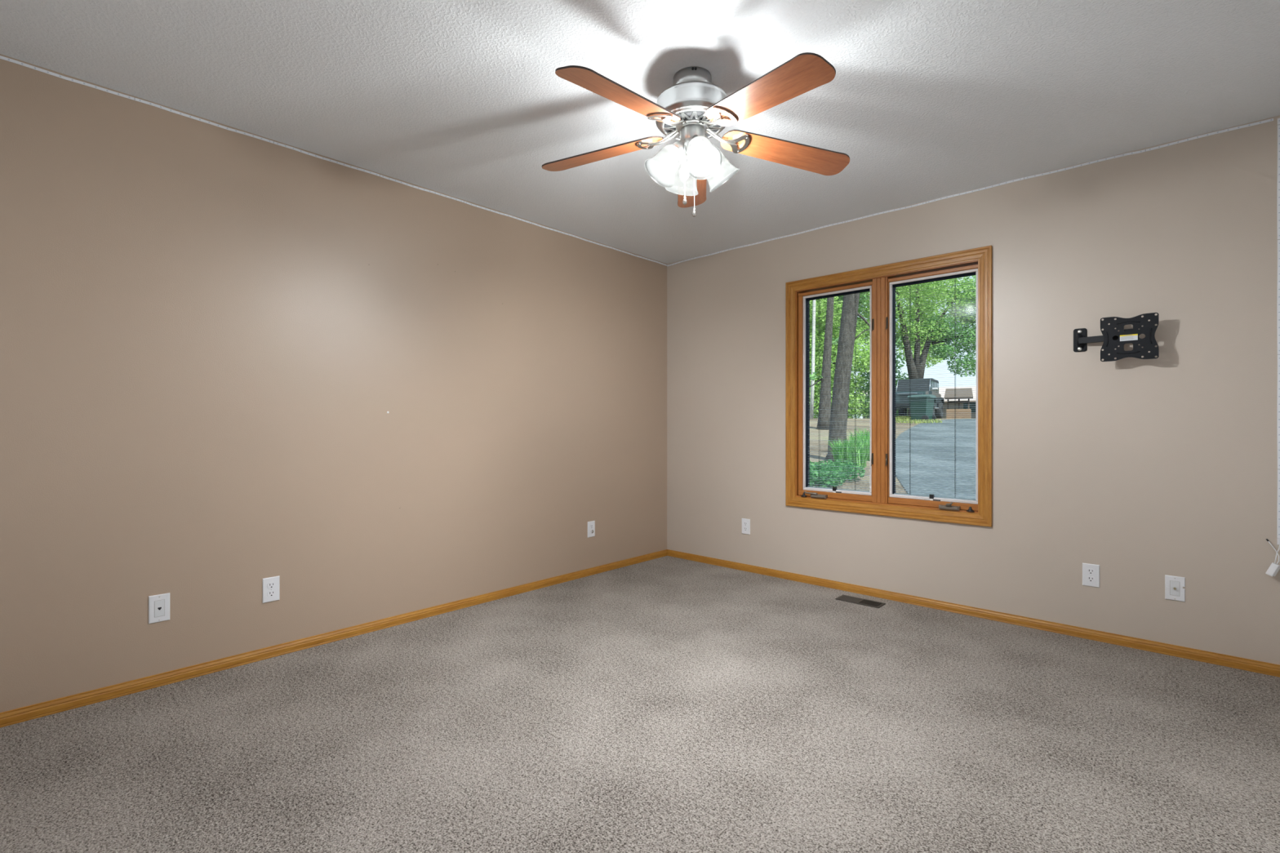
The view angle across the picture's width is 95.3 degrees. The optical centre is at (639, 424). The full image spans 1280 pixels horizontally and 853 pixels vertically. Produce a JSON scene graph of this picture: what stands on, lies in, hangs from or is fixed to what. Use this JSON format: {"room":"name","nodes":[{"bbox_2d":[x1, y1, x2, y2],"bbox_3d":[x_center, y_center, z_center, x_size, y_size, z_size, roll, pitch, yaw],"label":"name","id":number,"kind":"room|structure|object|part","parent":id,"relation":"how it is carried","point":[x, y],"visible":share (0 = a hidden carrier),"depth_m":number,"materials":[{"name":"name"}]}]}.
{"room":"empty bedroom","nodes":[
{"label":"empty bedroom","id":0,"kind":"room"},
{"bbox_2d":[0,53,666,712],"bbox_3d":[-1.158,-0.123,3.490,0.151,2.440,4.230,0,0,43],"label":"wall","id":1,"kind":"structure","parent":0,"point":[230,362],"depth_m":2.75,"materials":[{"name":"beige paint"}]},
{"bbox_2d":[148,592,169,623],"bbox_3d":[-2.013,0.771,2.445,0.008,0.114,0.070,0,0,43],"label":"plate","id":2,"kind":"object","parent":1,"relation":"attached to","point":[158,605],"visible":1,"depth_m":2.44,"materials":[{"name":"white plastic"}]},
{"bbox_2d":[262,576,279,603],"bbox_3d":[-1.735,0.777,2.747,0.008,0.114,0.070,0,0,43],"label":"duplex outlet","id":3,"kind":"object","parent":1,"relation":"attached to","point":[271,585],"visible":1,"depth_m":2.74,"materials":[{"name":"white plastic"}]},
{"bbox_2d":[266,590,275,597],"bbox_3d":[-1.735,0.797,2.747,0.008,0.029,0.034,0,0,43],"label":"receptacle","id":4,"kind":"object","parent":3,"relation":"attached to","point":[270,593],"depth_m":2.74,"materials":[{"name":"white plastic"}]},
{"bbox_2d":[266,582,275,588],"bbox_3d":[-1.735,0.758,2.747,0.008,0.029,0.034,0,0,43],"label":"receptacle","id":5,"kind":"object","parent":3,"relation":"attached to","point":[269,584],"depth_m":2.74,"materials":[{"name":"white plastic"}]},
{"bbox_2d":[0,549,667,728],"bbox_3d":[-1.099,1.071,3.436,0.012,0.050,3.930,0,0,43],"label":"baseboard","id":6,"kind":"structure","parent":1,"relation":"attached to","point":[25,713],"depth_m":2.73,"materials":[{"name":"brown wood"}]},
{"bbox_2d":[587,520,595,537],"bbox_3d":[-0.352,0.763,4.247,0.013,0.114,0.070,0,0,43],"label":"duplex outlet","id":7,"kind":"object","parent":1,"relation":"attached to","point":[591,525],"visible":1,"depth_m":4.24,"materials":[{"name":"white plastic"}]},
{"bbox_2d":[0,555,1279,852],"bbox_3d":[0.196,1.157,2.245,3.830,0.120,4.230,0,0,43],"label":"floor","id":8,"kind":"structure","parent":0,"point":[667,704],"depth_m":2.00,"materials":[{"name":"carpet"}]},
{"bbox_2d":[835,595,885,608],"bbox_3d":[1.360,1.094,3.606,0.268,0.005,0.115,0,0,43],"label":"floor vent","id":9,"kind":"object","parent":8,"relation":"in","point":[874,604],"visible":1,"depth_m":3.60,"materials":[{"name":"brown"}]},
{"bbox_2d":[0,0,1279,263],"bbox_3d":[0.196,-1.403,2.245,3.830,0.120,4.230,0,0,43],"label":"ceiling","id":10,"kind":"structure","parent":0,"point":[464,100],"depth_m":2.29,"materials":[{"name":"white paint"}]},
{"bbox_2d":[0,55,1273,266],"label":"crown molding","id":11,"kind":"structure","parent":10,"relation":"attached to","point":[1,57],"depth_m":2.97,"materials":[{"name":"white paint"}]},
{"bbox_2d":[542,52,849,217],"bbox_3d":[0.168,-1.067,2.223,1.308,0.553,1.255,0,0,43],"label":"ceiling fan","id":12,"kind":"object","parent":10,"relation":"hanging from","point":[693,110],"visible":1,"depth_m":2.19,"materials":[{"name":"brown wood"}]},
{"bbox_3d":[-0.157,-1.117,2.414,0.544,0.006,0.143,-3,11,23],"label":"blade","id":13,"kind":"part","parent":12,"relation":"part of","materials":[{"name":"brown wood"}]},
{"bbox_3d":[-0.053,-1.103,1.967,0.143,0.006,0.544,18,17,38],"label":"blade","id":14,"kind":"part","parent":12,"relation":"part of","materials":[{"name":"brown wood"}]},
{"bbox_3d":[0.108,-1.006,2.240,0.138,0.119,0.138,33,-9,22],"label":"lamp shade","id":15,"kind":"part","parent":12,"relation":"part of","materials":[{"name":"white glass"}]},
{"bbox_2d":[672,138,685,154],"bbox_3d":[0.140,-1.049,2.248,0.070,0.122,0.089,0,0,43],"label":"socket","id":16,"kind":"object","parent":12,"relation":"attached to","point":[678,147],"depth_m":2.22,"materials":[{"name":"silver metal"}]},
{"bbox_3d":[0.180,-1.006,2.358,0.138,0.119,0.138,20,37,14],"label":"lamp shade","id":17,"kind":"part","parent":12,"relation":"part of","materials":[{"name":"white glass"}]},
{"bbox_3d":[0.171,-0.982,2.229,0.003,0.225,0.003,0,0,43],"label":"pull chain","id":18,"kind":"part","parent":12,"relation":"part of","materials":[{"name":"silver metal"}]},
{"bbox_3d":[0.237,-1.112,2.652,0.143,0.006,0.544,-10,-5,4],"label":"blade","id":19,"kind":"part","parent":12,"relation":"part of","materials":[{"name":"brown wood"}]},
{"bbox_2d":[663,111,720,138],"bbox_3d":[0.203,-1.154,2.263,0.223,0.008,0.224,0,0,43],"label":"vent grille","id":20,"kind":"object","parent":12,"relation":"attached to","point":[688,118],"depth_m":2.23,"materials":[{"name":"silver metal"}]},
{"bbox_3d":[0.207,-0.957,2.223,0.003,0.274,0.003,0,0,43],"label":"pull chain","id":21,"kind":"part","parent":12,"relation":"part of","materials":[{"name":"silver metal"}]},
{"bbox_2d":[692,134,705,158],"bbox_3d":[0.218,-1.049,2.200,0.089,0.122,0.070,0,0,43],"label":"socket","id":22,"kind":"object","parent":12,"relation":"attached to","point":[699,152],"depth_m":2.16,"materials":[{"name":"glass"}]},
{"bbox_3d":[0.226,-1.006,2.168,0.138,0.119,0.138,-20,-37,14],"label":"lamp shade","id":23,"kind":"part","parent":12,"relation":"part of","materials":[{"name":"white glass"}]},
{"bbox_3d":[0.298,-1.006,2.286,0.138,0.119,0.138,-33,9,22],"label":"lamp shade","id":24,"kind":"part","parent":12,"relation":"part of","materials":[{"name":"white glass"}]},
{"bbox_3d":[0.405,-1.088,1.928,0.143,0.006,0.544,15,0,-32],"label":"blade","id":25,"kind":"part","parent":12,"relation":"part of","materials":[{"name":"brown wood"}]},
{"bbox_3d":[0.584,-1.094,2.351,0.544,0.006,0.143,7,-12,-13],"label":"blade","id":26,"kind":"part","parent":12,"relation":"part of","materials":[{"name":"brown wood"}]},
{"bbox_2d":[666,115,1279,665],"bbox_3d":[1.577,-0.123,3.747,3.530,2.440,0.150,0,0,43],"label":"wall","id":27,"kind":"structure","parent":0,"point":[1143,471],"depth_m":3.03,"materials":[{"name":"beige paint"}]},
{"bbox_2d":[742,518,750,534],"bbox_3d":[0.790,0.763,4.362,0.070,0.114,0.008,0,0,43],"label":"duplex outlet","id":28,"kind":"object","parent":27,"relation":"attached to","point":[745,522],"visible":1,"depth_m":4.36,"materials":[{"name":"white plastic"}]},
{"bbox_2d":[785,244,992,527],"bbox_3d":[1.544,-0.213,3.746,1.273,1.577,0.195,0,0,43],"label":"window","id":29,"kind":"structure","parent":27,"relation":"in","point":[882,500],"depth_m":3.69,"materials":[{"name":"brown wood"}]},
{"bbox_3d":[1.165,0.470,3.984,0.097,0.026,0.020,0,0,33],"label":"crank lever","id":30,"kind":"part","parent":29,"relation":"part of","materials":[{"name":"brown metal"}]},
{"bbox_3d":[1.216,0.488,3.967,0.108,0.022,0.038,0,0,43],"label":"crank handle","id":31,"kind":"part","parent":29,"relation":"part of","materials":[{"name":"brown metal"}]},
{"bbox_3d":[1.335,-0.210,3.954,0.522,1.415,0.101,0,0,43],"label":"sash","id":32,"kind":"part","parent":29,"relation":"part of","materials":[{"name":"brown wood"}]},
{"bbox_3d":[1.319,-0.218,3.921,0.480,1.355,0.014,0,0,43],"label":"glazing frame","id":33,"kind":"part","parent":29,"relation":"part of","materials":[{"name":"grey plastic"}]},
{"bbox_2d":[806,288,870,492],"bbox_3d":[1.345,-0.218,3.946,0.456,1.326,0.030,0,0,43],"label":"window blind","id":34,"kind":"object","parent":29,"relation":"attached to","point":[866,290],"visible":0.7,"depth_m":3.92,"materials":[{"name":"black"}]},
{"bbox_3d":[1.345,0.441,3.945,0.452,0.009,0.024,0,0,43],"label":"rail","id":35,"kind":"part","parent":34,"relation":"part of","materials":[{"name":"grey plastic"}]},
{"bbox_3d":[1.428,-0.213,3.869,0.002,1.307,0.016,0,0,43],"label":"ladder cord","id":36,"kind":"part","parent":34,"relation":"part of","materials":[{"name":"white fabric"}]},
{"bbox_3d":[1.784,-0.210,3.542,0.511,1.415,0.101,0,0,43],"label":"sash","id":37,"kind":"part","parent":29,"relation":"part of","materials":[{"name":"brown wood"}]},
{"bbox_3d":[1.760,-0.218,3.516,0.500,1.355,0.014,0,0,43],"label":"glazing frame","id":38,"kind":"part","parent":29,"relation":"part of","materials":[{"name":"grey plastic"}]},
{"bbox_2d":[893,271,976,500],"bbox_3d":[1.786,-0.218,3.541,0.476,1.326,0.030,0,0,43],"label":"window blind","id":39,"kind":"object","parent":29,"relation":"attached to","point":[955,277],"visible":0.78,"depth_m":3.53,"materials":[{"name":"black"}]},
{"bbox_3d":[1.683,-0.213,3.634,0.002,1.307,0.016,0,0,43],"label":"ladder cord","id":40,"kind":"part","parent":39,"relation":"part of","materials":[{"name":"white fabric"}]},
{"bbox_3d":[1.786,0.441,3.540,0.471,0.009,0.024,0,0,43],"label":"rail","id":41,"kind":"part","parent":39,"relation":"part of","materials":[{"name":"grey plastic"}]},
{"bbox_3d":[1.870,-0.213,3.462,0.002,1.307,0.016,0,0,43],"label":"ladder cord","id":42,"kind":"part","parent":39,"relation":"part of","materials":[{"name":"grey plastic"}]},
{"bbox_3d":[1.799,0.466,3.396,0.033,0.034,0.036,0,0,15],"label":"crank lever","id":43,"kind":"part","parent":29,"relation":"part of","materials":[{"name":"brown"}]},
{"bbox_3d":[1.812,0.488,3.419,0.108,0.022,0.038,0,0,43],"label":"crank handle","id":44,"kind":"part","parent":29,"relation":"part of","materials":[{"name":"brown"}]},
{"bbox_2d":[666,549,1279,677],"bbox_3d":[1.526,1.071,3.683,3.518,0.050,0.012,0,0,43],"label":"baseboard","id":45,"kind":"structure","parent":27,"relation":"attached to","point":[1251,665],"depth_m":3.18,"materials":[{"name":"brown wood"}]},
{"bbox_2d":[1082,563,1099,587],"bbox_3d":[2.299,0.770,2.975,0.070,0.114,0.008,0,0,43],"label":"duplex outlet","id":46,"kind":"object","parent":27,"relation":"attached to","point":[1091,572],"visible":1,"depth_m":2.97,"materials":[{"name":"white plastic"}]},
{"bbox_2d":[1086,576,1094,582],"bbox_3d":[2.299,0.789,2.975,0.034,0.029,0.008,0,0,43],"label":"receptacle","id":47,"kind":"object","parent":46,"relation":"attached to","point":[1089,579],"depth_m":2.97,"materials":[{"name":"white plastic"}]},
{"bbox_2d":[1086,568,1094,574],"bbox_3d":[2.299,0.750,2.975,0.034,0.029,0.008,0,0,43],"label":"receptacle","id":48,"kind":"object","parent":46,"relation":"attached to","point":[1089,571],"depth_m":2.97,"materials":[{"name":"white plastic"}]},
{"bbox_2d":[1073,312,1159,361],"bbox_3d":[2.317,-0.416,2.867,0.075,0.216,0.347,0,0,-29],"label":"mount","id":49,"kind":"object","parent":27,"relation":"attached to","point":[1111,338],"depth_m":2.82,"materials":[{"name":"black metal"}]},
{"bbox_3d":[2.263,-0.433,3.002,0.056,0.120,0.018,0,0,43],"label":"wall plate","id":50,"kind":"part","parent":49,"relation":"part of","materials":[{"name":"black metal"}]},
{"bbox_3d":[2.302,-0.427,2.915,0.018,0.030,0.178,0,0,-37],"label":"swivel arm","id":51,"kind":"part","parent":49,"relation":"part of","materials":[{"name":"black metal"}]},
{"bbox_3d":[2.350,-0.416,2.806,0.216,0.216,0.003,0,2,44],"label":"plate","id":52,"kind":"part","parent":49,"relation":"part of","materials":[{"name":"black metal"}]},
{"bbox_2d":[1164,574,1185,601],"bbox_3d":[2.528,0.776,2.758,0.070,0.114,0.018,0,0,43],"label":"cable plate","id":53,"kind":"object","parent":27,"relation":"attached to","point":[1174,590],"visible":1,"depth_m":2.76,"materials":[{"name":"white plastic"}]},
{"bbox_2d":[1265,117,1279,576],"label":"strip light","id":54,"kind":"object","parent":27,"relation":"attached to","point":[1273,570],"depth_m":2.54,"materials":[{"name":"white"}]},
{"label":"outside","id":55,"kind":"structure","parent":0,"visible":0},
{"bbox_2d":[809,418,953,493],"bbox_3d":[19.789,0.416,37.978,48.000,1.360,74.800,0,0,43],"label":"terrain","id":56,"kind":"structure","parent":55,"point":[816,436],"depth_m":15.80,"materials":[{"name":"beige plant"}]},
{"bbox_2d":[809,299,815,418],"bbox_3d":[7.800,-5.703,26.042,3.292,11.004,3.346,0,0,43],"label":"birch tree","id":57,"kind":"object","parent":56,"relation":"on","point":[813,344],"visible":0.02,"depth_m":25.95,"materials":[{"name":"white plant"}]},
{"bbox_2d":[809,297,838,430],"bbox_3d":[6.863,-5.285,20.020,3.810,11.003,3.855,0,0,43],"label":"pine tree","id":58,"kind":"object","parent":56,"relation":"on","point":[824,417],"visible":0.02,"depth_m":19.89,"materials":[{"name":"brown plant"}]},
{"bbox_2d":[809,315,839,396],"bbox_3d":[8.291,-6.047,32.639,5.614,11.674,5.907,0,0,43],"label":"tree","id":59,"kind":"object","parent":56,"relation":"on","point":[819,340],"visible":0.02,"depth_m":30.96,"materials":[{"name":"green plant"}]},
{"bbox_2d":[809,458,865,488],"bbox_3d":[2.564,0.706,8.511,1.184,0.387,1.601,0,0,43],"label":"plant","id":60,"kind":"object","parent":56,"relation":"on","point":[822,469],"visible":0.59,"depth_m":8.21,"materials":[{"name":"green plant"}]},
{"bbox_2d":[809,296,870,418],"bbox_3d":[10.390,-5.291,31.311,5.444,10.565,5.751,0,0,43],"label":"tree","id":61,"kind":"object","parent":56,"relation":"on","point":[867,353],"visible":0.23,"depth_m":30.73,"materials":[{"name":"green plant"}]},
{"bbox_2d":[809,292,870,417],"bbox_3d":[10.997,-5.333,34.191,5.439,10.250,5.368,0,0,43],"label":"tree","id":62,"kind":"object","parent":56,"relation":"on","point":[841,296],"visible":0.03,"depth_m":33.50,"materials":[{"name":"green plant"}]},
{"bbox_2d":[820,302,870,418],"bbox_3d":[14.222,-5.985,41.671,5.294,11.551,5.800,0,0,43],"label":"tree","id":63,"kind":"object","parent":56,"relation":"on","point":[863,413],"visible":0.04,"depth_m":40.97,"materials":[{"name":"green plant"}]},
{"bbox_2d":[826,426,870,468],"bbox_3d":[4.643,0.392,12.193,1.098,0.716,5.373,0,0,25],"label":"grass","id":64,"kind":"structure","parent":56,"relation":"on","point":[844,453],"depth_m":10.19,"materials":[{"name":"green plant"}]},
{"bbox_2d":[823,292,904,462],"bbox_3d":[3.896,-3.053,11.209,3.115,7.664,3.180,0,0,43],"label":"pine tree","id":65,"kind":"object","parent":56,"relation":"on","point":[837,406],"visible":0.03,"depth_m":10.96,"materials":[{"name":"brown plant"}]},
{"bbox_2d":[840,291,922,418],"bbox_3d":[15.354,-5.912,37.273,5.848,11.980,5.896,0,0,43],"label":"tree","id":66,"kind":"object","parent":56,"relation":"on","point":[862,374],"visible":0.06,"depth_m":37.16,"materials":[{"name":"green plant"}]},
{"bbox_2d":[856,275,976,416],"bbox_3d":[15.800,-5.516,33.152,9.171,10.606,5.432,0,0,-20],"label":"tree","id":67,"kind":"object","parent":56,"relation":"on","point":[904,335],"visible":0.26,"depth_m":32.90,"materials":[{"name":"green plant"}]},
{"bbox_2d":[857,386,976,418],"bbox_3d":[27.944,-1.629,46.215,19.800,2.850,8.400,0,0,30],"label":"house","id":68,"kind":"structure","parent":56,"relation":"on","point":[973,401],"depth_m":44.56,"materials":[{"name":"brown brick"}]},
{"bbox_2d":[895,414,942,423],"bbox_3d":[11.492,-0.224,24.845,2.057,0.415,4.672,0,0,10],"label":"grass","id":69,"kind":"structure","parent":56,"relation":"on","point":[905,421],"depth_m":23.37,"materials":[{"name":"plant"}]},
{"bbox_2d":[895,377,944,418],"bbox_3d":[12.756,-1.173,27.052,1.980,1.860,4.250,0,0,35],"label":"car","id":70,"kind":"object","parent":56,"relation":"on","point":[939,410],"visible":0.49,"depth_m":26.67,"materials":[{"name":"grey paint"}]},
{"bbox_2d":[895,392,923,403],"bbox_3d":[11.709,-1.143,25.557,1.240,0.440,0.060,0,0,35],"label":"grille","id":71,"kind":"object","parent":70,"relation":"attached to","point":[900,396],"depth_m":25.62,"materials":[{"name":"metal"}]},
{"bbox_2d":[895,278,964,368],"bbox_3d":[19.853,-5.851,41.691,4.856,11.285,5.934,0,0,1],"label":"tree","id":72,"kind":"object","parent":56,"relation":"on","point":[934,362],"visible":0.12,"depth_m":41.72,"materials":[{"name":"green plant"}]},
{"bbox_2d":[920,275,976,377],"bbox_3d":[19.041,-4.379,32.972,6.002,8.352,3.663,0,0,-20],"label":"tree","id":73,"kind":"object","parent":56,"relation":"on","point":[947,347],"visible":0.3,"depth_m":32.73,"materials":[{"name":"green plant"}]},
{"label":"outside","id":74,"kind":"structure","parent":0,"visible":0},
{"bbox_2d":[895,418,976,499],"bbox_3d":[12.956,0.405,18.305,8.226,1.360,31.877,0,0,30],"label":"driveway","id":75,"kind":"structure","parent":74,"point":[960,433],"depth_m":11.40,"materials":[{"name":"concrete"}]},
{"bbox_2d":[906,394,936,421],"bbox_3d":[11.616,-0.663,23.965,0.820,1.100,0.897,0,0,-39],"label":"bin","id":76,"kind":"object","parent":75,"relation":"on","point":[931,402],"visible":0.77,"depth_m":23.76,"materials":[{"name":"teal plastic"}]},
{"bbox_3d":[11.585,-1.163,24.003,0.820,0.100,0.800,0,0,-39],"label":"lid","id":77,"kind":"part","parent":76,"relation":"part of","materials":[{"name":"grey"}]},
{"bbox_2d":[944,387,973,418],"bbox_3d":[16.058,-1.039,29.400,1.254,1.552,1.045,0,0,31],"label":"well","id":78,"kind":"object","parent":75,"relation":"on","point":[961,413],"visible":0.85,"depth_m":29.11,"materials":[{"name":"brown wood"}]}
]}

